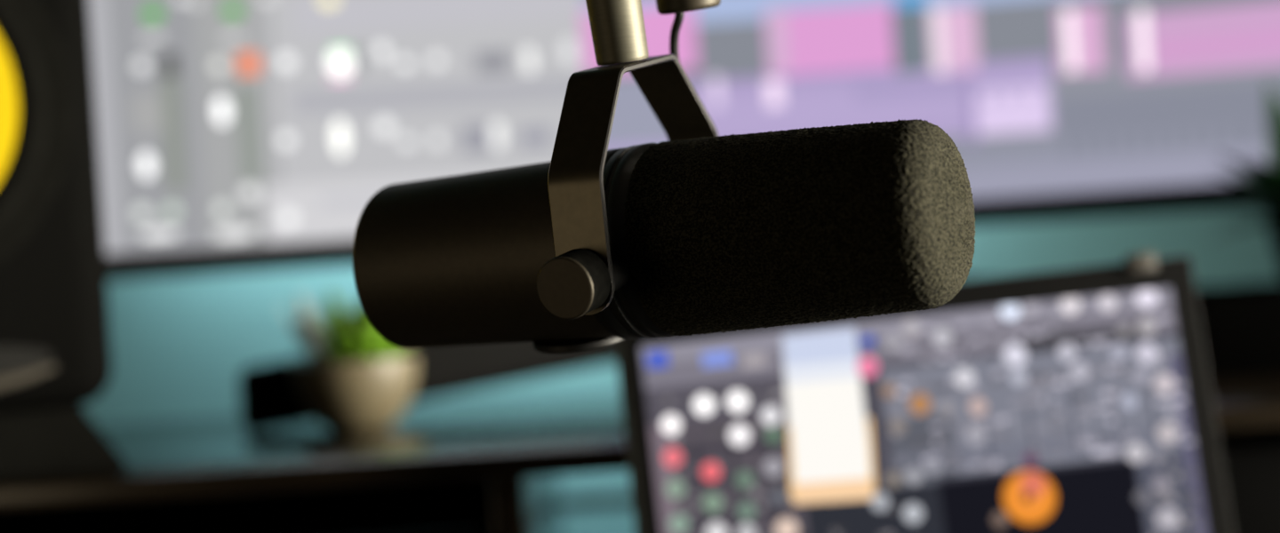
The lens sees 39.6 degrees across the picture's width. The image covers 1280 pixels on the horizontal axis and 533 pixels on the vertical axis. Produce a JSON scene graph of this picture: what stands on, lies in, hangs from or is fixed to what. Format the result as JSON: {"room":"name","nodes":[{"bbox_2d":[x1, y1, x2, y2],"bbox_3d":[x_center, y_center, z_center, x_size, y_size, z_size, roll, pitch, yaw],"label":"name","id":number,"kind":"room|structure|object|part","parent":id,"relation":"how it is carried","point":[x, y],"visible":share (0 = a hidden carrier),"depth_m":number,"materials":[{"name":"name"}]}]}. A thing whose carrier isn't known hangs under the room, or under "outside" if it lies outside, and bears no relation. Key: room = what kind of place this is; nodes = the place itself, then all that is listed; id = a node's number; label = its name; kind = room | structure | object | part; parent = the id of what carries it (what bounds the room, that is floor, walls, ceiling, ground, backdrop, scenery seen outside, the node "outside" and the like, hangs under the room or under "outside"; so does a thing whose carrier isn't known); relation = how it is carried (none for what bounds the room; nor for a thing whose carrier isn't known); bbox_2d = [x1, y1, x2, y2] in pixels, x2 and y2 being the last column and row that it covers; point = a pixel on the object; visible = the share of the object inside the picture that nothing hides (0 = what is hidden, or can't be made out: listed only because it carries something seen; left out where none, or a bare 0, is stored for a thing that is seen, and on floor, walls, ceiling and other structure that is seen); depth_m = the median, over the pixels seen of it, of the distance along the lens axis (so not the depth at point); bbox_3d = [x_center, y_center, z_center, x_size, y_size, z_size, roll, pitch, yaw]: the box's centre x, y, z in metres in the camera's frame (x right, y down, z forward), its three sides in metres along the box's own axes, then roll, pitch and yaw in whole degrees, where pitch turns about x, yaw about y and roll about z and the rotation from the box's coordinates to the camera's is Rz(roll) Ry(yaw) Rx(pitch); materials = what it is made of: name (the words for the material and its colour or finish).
{"room":"studio","nodes":[
{"label":"studio","id":0,"kind":"room"},
{"bbox_2d":[292,354,418,432],"bbox_3d":[-0.195,0.088,1.225,0.086,0.049,0.086,-4,0,0],"label":"pot","id":1,"kind":"object","parent":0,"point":[354,393],"depth_m":1.19,"materials":[{"name":"beige ceramic"}]},
{"bbox_2d":[80,206,1279,532],"bbox_3d":[-0.016,-0.249,1.650,4.600,2.500,0.100,-4,0,0],"label":"wall","id":2,"kind":"structure","parent":0,"point":[181,347],"depth_m":1.60,"materials":[{"name":"teal paint"}]},
{"bbox_3d":[0.068,1.048,-0.100,4.600,0.100,3.600,-4,0,0],"label":"floor","id":3,"kind":"structure","parent":0,"visible":0},
{"bbox_3d":[0.041,0.628,1.010,2.300,0.742,1.140,-4,0,0],"label":"desk","id":4,"kind":"object","parent":3,"relation":"on","visible":0},
{"bbox_2d":[585,0,648,65],"bbox_3d":[0.413,-0.283,0.686,0.941,1.028,0.098,-4,0,-6],"label":"boom arm","id":5,"kind":"object","parent":4,"relation":"on","point":[617,27],"visible":1,"depth_m":0.63,"materials":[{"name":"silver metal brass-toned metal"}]},
{"bbox_2d":[352,0,975,353],"bbox_3d":[0.001,-0.064,0.650,0.232,0.187,0.132,-4,0,9],"label":"microphone","id":6,"kind":"object","parent":5,"relation":"hanging from","point":[699,231],"visible":1,"depth_m":0.61,"materials":[{"name":"black metal"}]},
{"bbox_2d":[532,336,624,353],"bbox_3d":[-0.022,0.027,0.674,0.038,0.003,0.038,-4,11,28],"label":"switch plate","id":7,"kind":"object","parent":6,"relation":"attached to","point":[570,346],"depth_m":0.66,"materials":[{"name":"black metal"}]},
{"bbox_3d":[-0.022,0.006,0.598,0.022,0.022,0.013,-4,11,28],"label":"knob","id":8,"kind":"part","parent":6,"relation":"part of","materials":[{"name":"black plastic"}]},
{"bbox_2d":[0,373,1279,532],"bbox_3d":[0.012,0.179,1.220,1.700,0.158,0.440,-4,0,0],"label":"shelf","id":9,"kind":"object","parent":4,"relation":"on","point":[523,445],"visible":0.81,"depth_m":1.05,"materials":[{"name":"brown wood"}]},
{"bbox_2d":[0,405,127,480],"bbox_3d":[-0.471,0.111,1.118,0.270,0.038,0.231,-4,0,-20],"label":"pad","id":10,"kind":"object","parent":9,"relation":"on","point":[62,440],"visible":0.76,"depth_m":1.04,"materials":[{"name":"black plastic"}]},
{"bbox_2d":[0,0,111,412],"bbox_3d":[-0.482,-0.100,1.110,0.262,0.385,0.257,-4,0,-20],"label":"speaker","id":11,"kind":"object","parent":10,"relation":"on","point":[55,342],"visible":1,"depth_m":1.04},
{"bbox_3d":[-0.443,-0.090,1.003,0.234,0.234,0.007,-4,0,-20],"label":"woofer frame","id":12,"kind":"part","parent":11,"relation":"part of","materials":[{"name":"black plastic"}]},
{"bbox_2d":[279,289,418,432],"bbox_3d":[-0.196,0.063,1.225,0.086,0.099,0.086,-4,0,31],"label":"potted succulent","id":13,"kind":"object","parent":9,"relation":"on","point":[370,384],"visible":0.89,"depth_m":1.20,"materials":[{"name":"beige ceramic"}]},
{"bbox_3d":[-0.073,0.191,1.230,0.018,0.144,0.410,-4,0,0],"label":"support panel","id":14,"kind":"part","parent":9,"relation":"part of","materials":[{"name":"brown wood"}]},
{"bbox_3d":[0.389,0.162,1.430,0.905,0.010,0.012,-4,0,0],"label":"rail","id":15,"kind":"part","parent":9,"relation":"part of","materials":[{"name":"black laminate"}]},
{"bbox_2d":[88,0,1279,431],"bbox_3d":[0.049,-0.168,1.326,0.936,0.526,0.178,-4,0,0],"label":"monitor","id":16,"kind":"object","parent":9,"relation":"on","point":[235,136],"visible":0.59,"depth_m":1.33,"materials":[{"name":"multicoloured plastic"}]},
{"bbox_2d":[88,0,1279,254],"bbox_3d":[0.045,-0.230,1.326,0.920,0.385,0.059,-4,0,0],"label":"screen","id":17,"kind":"object","parent":16,"relation":"attached to","point":[224,126],"depth_m":1.33,"materials":[{"name":"grey glass"}]},
{"bbox_2d":[1195,281,1279,377],"bbox_3d":[0.578,0.035,1.294,0.400,0.056,0.211,-4,0,0],"label":"equipment case","id":18,"kind":"object","parent":9,"relation":"on","point":[1240,324],"visible":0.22,"depth_m":1.20,"materials":[{"name":"black plastic"}]},
{"bbox_2d":[1206,80,1279,271],"bbox_3d":[0.478,-0.061,1.261,0.180,0.149,0.213,-4,0,0],"label":"leafy plant","id":19,"kind":"object","parent":18,"relation":"on","point":[1263,180],"visible":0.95,"depth_m":1.26,"materials":[{"name":"green plant"}]},
{"bbox_3d":[0.490,-0.014,1.270,0.080,0.053,0.080,-4,0,0],"label":"pot","id":20,"kind":"part","parent":19,"relation":"part of","materials":[{"name":"black plastic"}]},
{"bbox_2d":[1217,428,1279,532],"bbox_3d":[0.571,0.152,1.206,0.500,0.136,0.348,-4,0,0],"label":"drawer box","id":21,"kind":"object","parent":4,"relation":"on","point":[1251,459],"visible":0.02,"depth_m":1.03,"materials":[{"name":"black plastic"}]},
{"bbox_3d":[0.571,0.152,1.210,0.500,0.136,0.340,-4,0,0],"label":"drawer","id":22,"kind":"part","parent":21,"relation":"part of","materials":[{"name":"black plastic"}]},
{"bbox_3d":[0.166,0.237,0.818,0.260,0.021,0.180,-4,0,0],"label":"laptop stand","id":23,"kind":"object","parent":4,"relation":"on","visible":0},
{"bbox_2d":[615,252,1233,532],"bbox_3d":[0.153,0.120,0.836,0.323,0.240,0.258,-4,0,0],"label":"laptop","id":24,"kind":"object","parent":23,"relation":"on","point":[1077,400],"visible":0.97,"depth_m":0.95,"materials":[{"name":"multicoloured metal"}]}
]}

